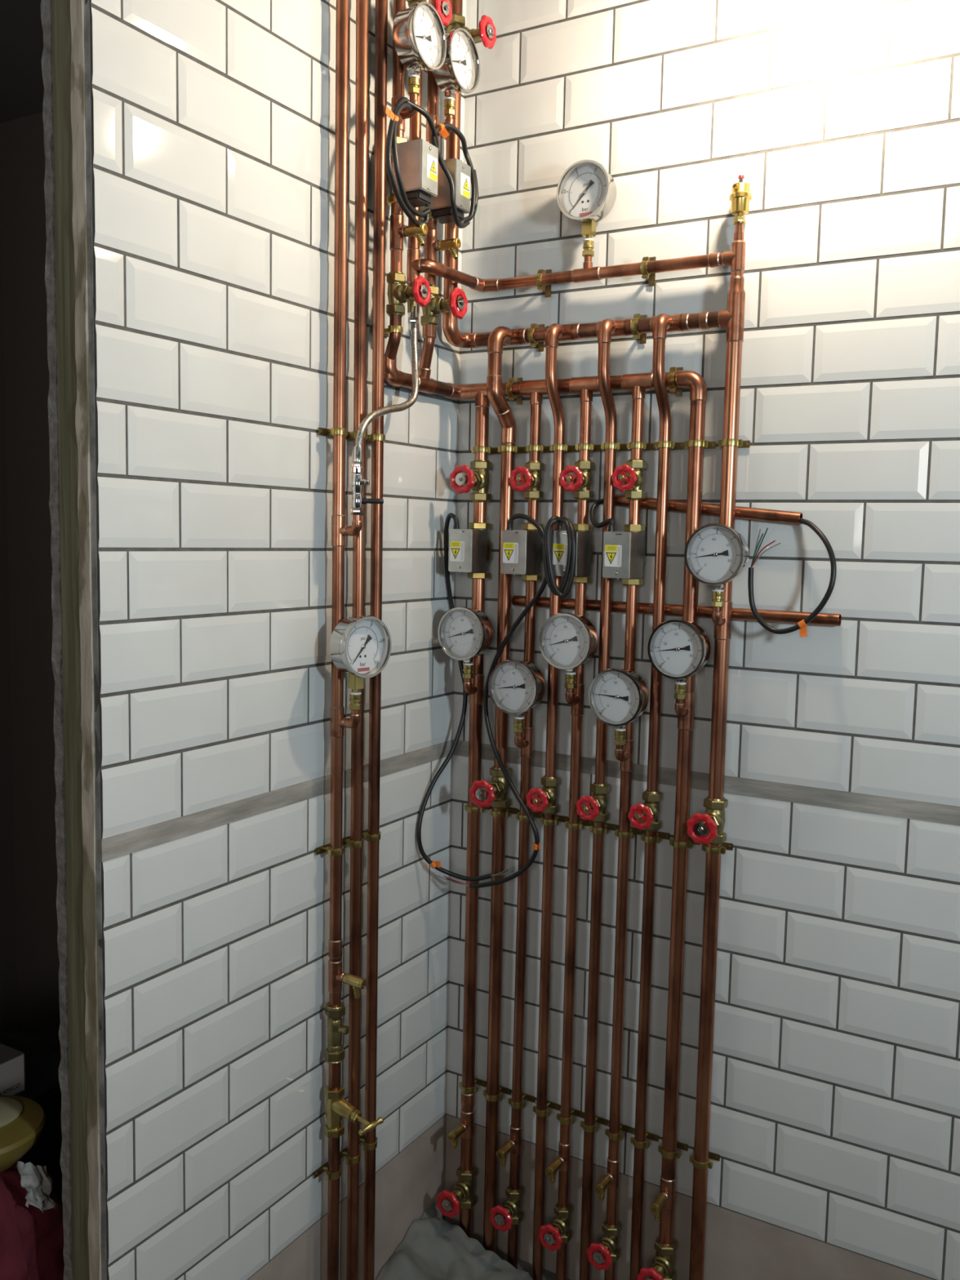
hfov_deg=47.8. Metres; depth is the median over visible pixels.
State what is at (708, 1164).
clip
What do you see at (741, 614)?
copper pipe
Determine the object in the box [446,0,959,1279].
wall
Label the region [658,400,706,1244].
copper pipe
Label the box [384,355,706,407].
copper pipe
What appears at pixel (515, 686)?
pressure gauge
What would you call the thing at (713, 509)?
copper pipe
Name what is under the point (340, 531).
copper pipe
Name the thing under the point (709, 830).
valve
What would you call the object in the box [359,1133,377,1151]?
clip
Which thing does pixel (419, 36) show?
pressure gauge
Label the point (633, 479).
valve
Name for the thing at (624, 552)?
valve
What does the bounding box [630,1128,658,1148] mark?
clip
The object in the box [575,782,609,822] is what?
valve
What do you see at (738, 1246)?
baseboard
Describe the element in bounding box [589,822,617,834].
clip
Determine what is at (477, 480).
valve
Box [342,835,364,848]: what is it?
clip
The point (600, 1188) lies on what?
drain cock
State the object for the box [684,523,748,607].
pressure gauge
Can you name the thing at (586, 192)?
pressure gauge
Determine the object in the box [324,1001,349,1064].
valve
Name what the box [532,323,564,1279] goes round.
copper pipe
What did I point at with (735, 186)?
outlet
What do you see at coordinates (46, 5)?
trim
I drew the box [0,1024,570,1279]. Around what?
floor
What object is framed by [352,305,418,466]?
hose
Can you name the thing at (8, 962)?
wall
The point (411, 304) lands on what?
valve
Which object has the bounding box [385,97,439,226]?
cable
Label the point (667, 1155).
clip
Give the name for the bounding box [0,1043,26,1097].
box
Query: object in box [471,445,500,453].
clip
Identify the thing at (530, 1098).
clip
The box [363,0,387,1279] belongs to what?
copper pipe
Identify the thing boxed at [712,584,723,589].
socket
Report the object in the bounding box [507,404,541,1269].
copper pipe
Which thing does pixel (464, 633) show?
pressure gauge
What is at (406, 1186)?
baseboard
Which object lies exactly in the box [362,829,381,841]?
clip
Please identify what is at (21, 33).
ceiling
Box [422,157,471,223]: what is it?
valve
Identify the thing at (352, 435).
clip
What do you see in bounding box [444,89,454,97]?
socket
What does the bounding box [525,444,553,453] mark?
clip
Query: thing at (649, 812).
valve
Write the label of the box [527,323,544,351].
clip
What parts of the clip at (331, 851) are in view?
plate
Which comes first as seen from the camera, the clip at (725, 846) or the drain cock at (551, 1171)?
the clip at (725, 846)
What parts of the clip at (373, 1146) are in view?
stem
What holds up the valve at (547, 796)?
attached to the copper pipe at (553, 331)
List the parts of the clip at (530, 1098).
plate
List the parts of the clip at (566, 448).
plate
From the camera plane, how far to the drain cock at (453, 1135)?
2.34 m
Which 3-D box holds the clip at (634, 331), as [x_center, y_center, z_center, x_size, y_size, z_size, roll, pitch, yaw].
[0.301,-0.593,2.057,0.013,0.054,0.052,4,6,30]
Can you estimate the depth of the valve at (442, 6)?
1.98 m
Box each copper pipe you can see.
[327,0,362,1279]
[346,0,368,1279]
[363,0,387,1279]
[384,0,418,378]
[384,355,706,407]
[406,71,422,286]
[418,0,453,368]
[419,252,723,292]
[442,0,478,348]
[458,406,488,1237]
[475,311,719,346]
[483,326,516,1253]
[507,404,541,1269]
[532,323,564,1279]
[555,401,591,1279]
[579,318,617,1279]
[604,399,644,1279]
[629,313,671,1279]
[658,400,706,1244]
[688,222,745,1279]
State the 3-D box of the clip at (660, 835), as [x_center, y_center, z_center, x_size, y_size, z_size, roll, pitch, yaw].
[0.338,0.385,2.118,0.054,0.013,0.049,4,6,30]
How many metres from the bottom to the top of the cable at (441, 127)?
0.187 m
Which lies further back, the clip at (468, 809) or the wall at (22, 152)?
the wall at (22, 152)
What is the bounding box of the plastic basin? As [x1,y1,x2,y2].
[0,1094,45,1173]
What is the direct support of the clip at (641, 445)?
attached to the wall at (835, 1109)
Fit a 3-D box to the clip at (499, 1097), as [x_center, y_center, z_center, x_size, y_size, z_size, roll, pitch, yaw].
[0.033,0.982,2.347,0.054,0.013,0.052,4,6,30]
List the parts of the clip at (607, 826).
plate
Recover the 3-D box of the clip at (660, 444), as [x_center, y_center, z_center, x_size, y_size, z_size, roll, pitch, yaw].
[0.353,-0.367,2.046,0.054,0.013,0.049,4,6,30]
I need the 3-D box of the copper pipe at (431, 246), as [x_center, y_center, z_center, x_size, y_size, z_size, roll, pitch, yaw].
[-0.086,-0.950,2.082,0.080,0.874,0.032,6,8,44]
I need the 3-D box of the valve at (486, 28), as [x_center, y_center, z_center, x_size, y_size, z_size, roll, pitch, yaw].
[-0.022,-1.180,2.120,0.110,0.087,0.059,4,6,30]
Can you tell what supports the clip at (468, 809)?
attached to the wall at (835, 1109)
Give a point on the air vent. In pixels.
(740, 196)
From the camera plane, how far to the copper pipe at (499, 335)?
2.27 m
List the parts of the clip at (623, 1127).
plate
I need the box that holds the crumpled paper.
[17,1161,56,1212]
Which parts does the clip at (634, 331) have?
plate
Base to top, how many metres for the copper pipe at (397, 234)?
0.890 m
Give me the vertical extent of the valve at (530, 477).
0.078 m
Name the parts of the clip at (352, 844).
plate, stem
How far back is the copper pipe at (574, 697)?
2.20 m
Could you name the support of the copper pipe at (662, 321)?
attached to the wall at (835, 1109)
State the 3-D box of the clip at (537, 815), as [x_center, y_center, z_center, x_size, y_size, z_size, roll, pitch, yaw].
[0.099,0.367,2.259,0.054,0.013,0.049,4,6,30]
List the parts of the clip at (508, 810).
plate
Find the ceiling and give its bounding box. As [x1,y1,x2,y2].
[0,0,44,123]
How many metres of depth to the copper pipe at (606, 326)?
2.16 m
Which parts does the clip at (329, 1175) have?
plate, stem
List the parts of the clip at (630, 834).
plate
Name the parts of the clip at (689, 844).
plate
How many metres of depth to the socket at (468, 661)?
2.25 m
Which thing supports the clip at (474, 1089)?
attached to the wall at (835, 1109)
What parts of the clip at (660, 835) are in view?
plate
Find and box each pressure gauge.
[329,615,391,710]
[392,1,446,96]
[431,27,479,117]
[437,606,493,679]
[488,659,544,733]
[538,612,597,688]
[556,160,616,257]
[588,668,648,745]
[647,618,710,699]
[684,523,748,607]
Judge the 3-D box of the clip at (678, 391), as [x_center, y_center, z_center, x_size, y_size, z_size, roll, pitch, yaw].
[0.365,-0.486,2.028,0.013,0.054,0.052,4,6,30]
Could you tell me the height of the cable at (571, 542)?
0.157 m
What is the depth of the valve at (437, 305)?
2.09 m
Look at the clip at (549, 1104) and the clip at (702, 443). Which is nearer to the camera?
the clip at (702, 443)
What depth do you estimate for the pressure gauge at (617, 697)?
2.06 m
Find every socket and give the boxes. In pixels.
[347,673,364,692]
[408,66,419,75]
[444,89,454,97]
[463,658,472,663]
[566,667,575,672]
[581,219,595,238]
[675,678,685,682]
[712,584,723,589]
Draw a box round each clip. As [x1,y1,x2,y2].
[314,1161,341,1181]
[315,843,343,856]
[318,427,347,436]
[339,1146,360,1165]
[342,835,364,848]
[345,431,368,439]
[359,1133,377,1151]
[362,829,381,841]
[365,433,385,442]
[371,324,402,337]
[458,1078,486,1093]
[464,804,492,813]
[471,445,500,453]
[483,1085,511,1102]
[489,806,518,817]
[497,444,527,453]
[505,377,522,404]
[508,1093,535,1108]
[515,810,543,821]
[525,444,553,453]
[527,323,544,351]
[533,1100,559,1116]
[535,269,551,297]
[540,814,568,826]
[550,444,578,452]
[556,1108,584,1124]
[564,818,592,830]
[575,443,604,451]
[580,1113,608,1132]
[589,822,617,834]
[600,442,630,450]
[604,1120,633,1140]
[614,825,643,838]
[626,441,656,450]
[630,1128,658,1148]
[631,313,647,343]
[640,256,656,286]
[640,830,670,843]
[654,440,684,449]
[657,1137,688,1159]
[666,367,683,396]
[669,834,700,848]
[684,440,716,448]
[688,1146,719,1169]
[702,842,733,854]
[717,438,750,448]
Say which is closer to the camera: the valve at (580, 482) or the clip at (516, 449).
the valve at (580, 482)
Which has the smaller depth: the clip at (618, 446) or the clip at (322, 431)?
the clip at (322, 431)
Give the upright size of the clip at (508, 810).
0.013 m
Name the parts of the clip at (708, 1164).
plate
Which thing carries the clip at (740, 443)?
attached to the wall at (835, 1109)
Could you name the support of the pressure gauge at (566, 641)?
attached to the copper pipe at (574, 697)
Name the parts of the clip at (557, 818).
plate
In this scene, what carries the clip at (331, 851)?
attached to the wall at (213, 122)
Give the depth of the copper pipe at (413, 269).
2.04 m
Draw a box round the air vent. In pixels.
[728,174,751,225]
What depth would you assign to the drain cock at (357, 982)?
1.98 m
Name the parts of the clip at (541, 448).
plate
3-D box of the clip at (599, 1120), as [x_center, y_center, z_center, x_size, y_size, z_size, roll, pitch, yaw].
[0.230,0.997,2.233,0.054,0.013,0.049,4,6,30]
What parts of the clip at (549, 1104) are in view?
plate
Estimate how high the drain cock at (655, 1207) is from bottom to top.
0.042 m
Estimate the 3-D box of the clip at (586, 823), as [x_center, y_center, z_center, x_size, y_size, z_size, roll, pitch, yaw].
[0.196,0.374,2.201,0.054,0.013,0.049,4,6,30]
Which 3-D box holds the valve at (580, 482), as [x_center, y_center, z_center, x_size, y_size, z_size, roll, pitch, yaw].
[0.191,-0.311,2.105,0.049,0.078,0.089,4,6,30]
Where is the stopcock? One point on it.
(337, 1108)
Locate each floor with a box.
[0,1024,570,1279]
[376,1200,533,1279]
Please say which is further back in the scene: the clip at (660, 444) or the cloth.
the clip at (660, 444)
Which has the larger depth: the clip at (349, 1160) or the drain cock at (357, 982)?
the clip at (349, 1160)
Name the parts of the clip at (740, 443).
plate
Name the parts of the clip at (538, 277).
plate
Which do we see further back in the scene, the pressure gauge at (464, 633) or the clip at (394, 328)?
the pressure gauge at (464, 633)
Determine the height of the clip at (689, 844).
0.013 m
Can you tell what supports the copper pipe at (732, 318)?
attached to the wall at (835, 1109)
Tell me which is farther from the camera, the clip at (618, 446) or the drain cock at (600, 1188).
the drain cock at (600, 1188)
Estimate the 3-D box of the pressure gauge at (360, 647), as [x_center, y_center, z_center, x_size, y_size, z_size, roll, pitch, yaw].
[-0.215,0.040,1.925,0.050,0.171,0.111,6,7,43]
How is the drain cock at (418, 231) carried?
attached to the copper pipe at (397, 234)
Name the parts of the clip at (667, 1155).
plate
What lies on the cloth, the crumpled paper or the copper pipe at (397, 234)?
the crumpled paper
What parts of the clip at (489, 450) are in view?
plate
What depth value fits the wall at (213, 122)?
1.77 m
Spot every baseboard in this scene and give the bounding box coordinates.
[248,1114,446,1279]
[444,1115,933,1279]
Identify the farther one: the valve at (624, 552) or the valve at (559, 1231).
the valve at (559, 1231)
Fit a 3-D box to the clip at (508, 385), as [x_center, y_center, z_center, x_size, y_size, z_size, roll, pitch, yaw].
[0.069,-0.508,2.201,0.013,0.054,0.052,4,6,30]
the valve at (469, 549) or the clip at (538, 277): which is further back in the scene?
the valve at (469, 549)
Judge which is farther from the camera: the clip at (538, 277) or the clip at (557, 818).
the clip at (557, 818)
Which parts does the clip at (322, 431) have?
plate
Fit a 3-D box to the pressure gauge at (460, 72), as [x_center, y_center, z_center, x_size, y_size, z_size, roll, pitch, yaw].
[-0.049,-1.070,2.049,0.050,0.151,0.111,4,6,30]
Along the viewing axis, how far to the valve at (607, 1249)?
2.19 m
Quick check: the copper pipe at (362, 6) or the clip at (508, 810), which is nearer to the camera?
the copper pipe at (362, 6)
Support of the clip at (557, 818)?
attached to the wall at (835, 1109)
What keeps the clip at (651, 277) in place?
attached to the wall at (835, 1109)
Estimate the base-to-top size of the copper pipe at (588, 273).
0.062 m
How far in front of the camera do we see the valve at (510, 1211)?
2.30 m
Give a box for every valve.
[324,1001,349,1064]
[351,466,383,515]
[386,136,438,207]
[386,271,431,316]
[407,0,452,26]
[407,286,418,313]
[420,284,467,326]
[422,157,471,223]
[436,1166,476,1217]
[444,13,496,48]
[448,520,491,578]
[449,459,492,502]
[469,765,511,808]
[488,1185,523,1231]
[501,521,542,581]
[508,461,544,500]
[525,774,559,814]
[537,1202,572,1251]
[551,524,593,583]
[559,459,594,500]
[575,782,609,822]
[586,1219,621,1270]
[602,522,644,585]
[611,458,646,500]
[627,789,662,831]
[636,1236,677,1279]
[686,795,728,844]
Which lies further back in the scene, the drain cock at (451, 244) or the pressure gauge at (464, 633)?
the pressure gauge at (464, 633)
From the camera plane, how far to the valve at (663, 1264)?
2.13 m
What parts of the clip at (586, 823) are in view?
plate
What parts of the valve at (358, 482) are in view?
lever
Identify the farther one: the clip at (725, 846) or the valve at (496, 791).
the valve at (496, 791)
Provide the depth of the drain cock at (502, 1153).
2.28 m
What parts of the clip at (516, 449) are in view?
plate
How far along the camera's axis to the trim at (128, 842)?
1.80 m
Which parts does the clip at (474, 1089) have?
plate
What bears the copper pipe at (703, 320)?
attached to the wall at (835, 1109)
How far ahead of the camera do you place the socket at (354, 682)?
1.93 m
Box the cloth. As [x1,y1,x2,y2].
[0,1162,64,1279]
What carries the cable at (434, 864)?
hanging from the valve at (469, 549)
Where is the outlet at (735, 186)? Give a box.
[732,183,737,189]
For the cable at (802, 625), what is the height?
0.247 m
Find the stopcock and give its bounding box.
[324,1084,383,1137]
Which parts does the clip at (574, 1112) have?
plate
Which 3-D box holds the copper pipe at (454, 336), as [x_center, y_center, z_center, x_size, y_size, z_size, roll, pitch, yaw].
[-0.033,-0.997,2.179,0.094,0.798,0.044,-3,7,-39]
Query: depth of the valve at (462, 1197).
2.36 m
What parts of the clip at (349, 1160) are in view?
plate, stem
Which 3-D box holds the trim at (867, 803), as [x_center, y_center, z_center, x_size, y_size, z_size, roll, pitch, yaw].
[1.490,0.352,1.463,3.600,0.033,0.003,4,6,30]
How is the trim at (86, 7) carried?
attached to the wall at (213, 122)
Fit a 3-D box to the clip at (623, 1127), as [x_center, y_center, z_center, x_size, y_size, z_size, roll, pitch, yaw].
[0.278,1.001,2.205,0.054,0.013,0.049,4,6,30]
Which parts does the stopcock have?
tee handle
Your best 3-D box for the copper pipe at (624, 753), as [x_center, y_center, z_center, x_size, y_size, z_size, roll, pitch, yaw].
[0.275,0.460,2.130,0.025,1.845,0.058,4,6,30]
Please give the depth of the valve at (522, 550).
2.15 m
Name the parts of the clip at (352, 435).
plate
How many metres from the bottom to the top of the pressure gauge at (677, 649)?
0.151 m
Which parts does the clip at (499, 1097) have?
plate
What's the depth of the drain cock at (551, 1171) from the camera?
2.22 m
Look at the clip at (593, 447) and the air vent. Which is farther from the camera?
the clip at (593, 447)
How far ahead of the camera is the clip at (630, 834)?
2.13 m
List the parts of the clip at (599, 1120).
plate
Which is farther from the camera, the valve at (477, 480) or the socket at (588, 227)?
the valve at (477, 480)
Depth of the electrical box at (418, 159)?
1.96 m
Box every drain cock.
[342,973,366,998]
[404,223,427,245]
[437,237,461,259]
[447,1124,465,1148]
[496,1141,513,1165]
[545,1157,563,1183]
[594,1173,612,1200]
[649,1192,667,1221]
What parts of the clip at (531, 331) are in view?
plate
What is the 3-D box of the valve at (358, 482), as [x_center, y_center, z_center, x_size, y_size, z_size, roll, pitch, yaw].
[-0.198,-0.262,1.902,0.057,0.085,0.020,1,5,1]
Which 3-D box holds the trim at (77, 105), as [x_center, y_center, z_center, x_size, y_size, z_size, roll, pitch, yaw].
[-0.284,0.010,2.012,0.024,2.780,1.094,4,6,30]
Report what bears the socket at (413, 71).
attached to the pressure gauge at (419, 36)
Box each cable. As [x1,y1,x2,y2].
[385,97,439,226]
[416,512,514,881]
[431,122,478,228]
[437,513,546,888]
[542,515,576,598]
[589,498,836,637]
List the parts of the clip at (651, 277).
plate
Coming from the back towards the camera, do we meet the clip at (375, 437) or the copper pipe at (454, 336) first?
the copper pipe at (454, 336)
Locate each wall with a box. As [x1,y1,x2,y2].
[0,111,60,1039]
[0,195,17,1031]
[84,0,466,1279]
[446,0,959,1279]
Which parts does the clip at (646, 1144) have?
plate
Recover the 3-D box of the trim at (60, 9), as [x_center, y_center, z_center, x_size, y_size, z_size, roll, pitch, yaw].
[-0.564,0.043,1.605,0.040,2.780,0.101,4,6,30]
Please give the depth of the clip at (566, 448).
2.14 m
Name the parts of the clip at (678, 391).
plate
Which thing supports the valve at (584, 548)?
attached to the copper pipe at (574, 697)
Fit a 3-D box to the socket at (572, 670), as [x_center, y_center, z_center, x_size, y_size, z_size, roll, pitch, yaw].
[0.178,0.056,2.131,0.015,0.019,0.015,4,6,30]
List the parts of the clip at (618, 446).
plate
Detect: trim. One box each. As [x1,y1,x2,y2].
[40,0,72,1279]
[51,0,89,1279]
[70,0,446,1279]
[84,0,106,1279]
[100,739,453,862]
[453,739,959,826]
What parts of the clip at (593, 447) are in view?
plate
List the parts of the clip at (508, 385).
plate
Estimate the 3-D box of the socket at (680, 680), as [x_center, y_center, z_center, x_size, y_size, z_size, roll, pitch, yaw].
[0.374,0.071,2.016,0.015,0.019,0.015,4,6,30]
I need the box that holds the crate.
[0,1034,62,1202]
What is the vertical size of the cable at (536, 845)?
0.777 m
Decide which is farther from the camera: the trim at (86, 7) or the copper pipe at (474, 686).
the copper pipe at (474, 686)
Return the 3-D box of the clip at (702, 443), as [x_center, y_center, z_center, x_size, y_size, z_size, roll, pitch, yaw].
[0.405,-0.363,2.014,0.054,0.013,0.052,4,6,30]
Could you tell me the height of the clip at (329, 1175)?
0.013 m
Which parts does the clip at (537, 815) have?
plate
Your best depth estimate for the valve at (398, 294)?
2.00 m
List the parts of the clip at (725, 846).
plate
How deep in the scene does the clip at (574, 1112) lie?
2.25 m

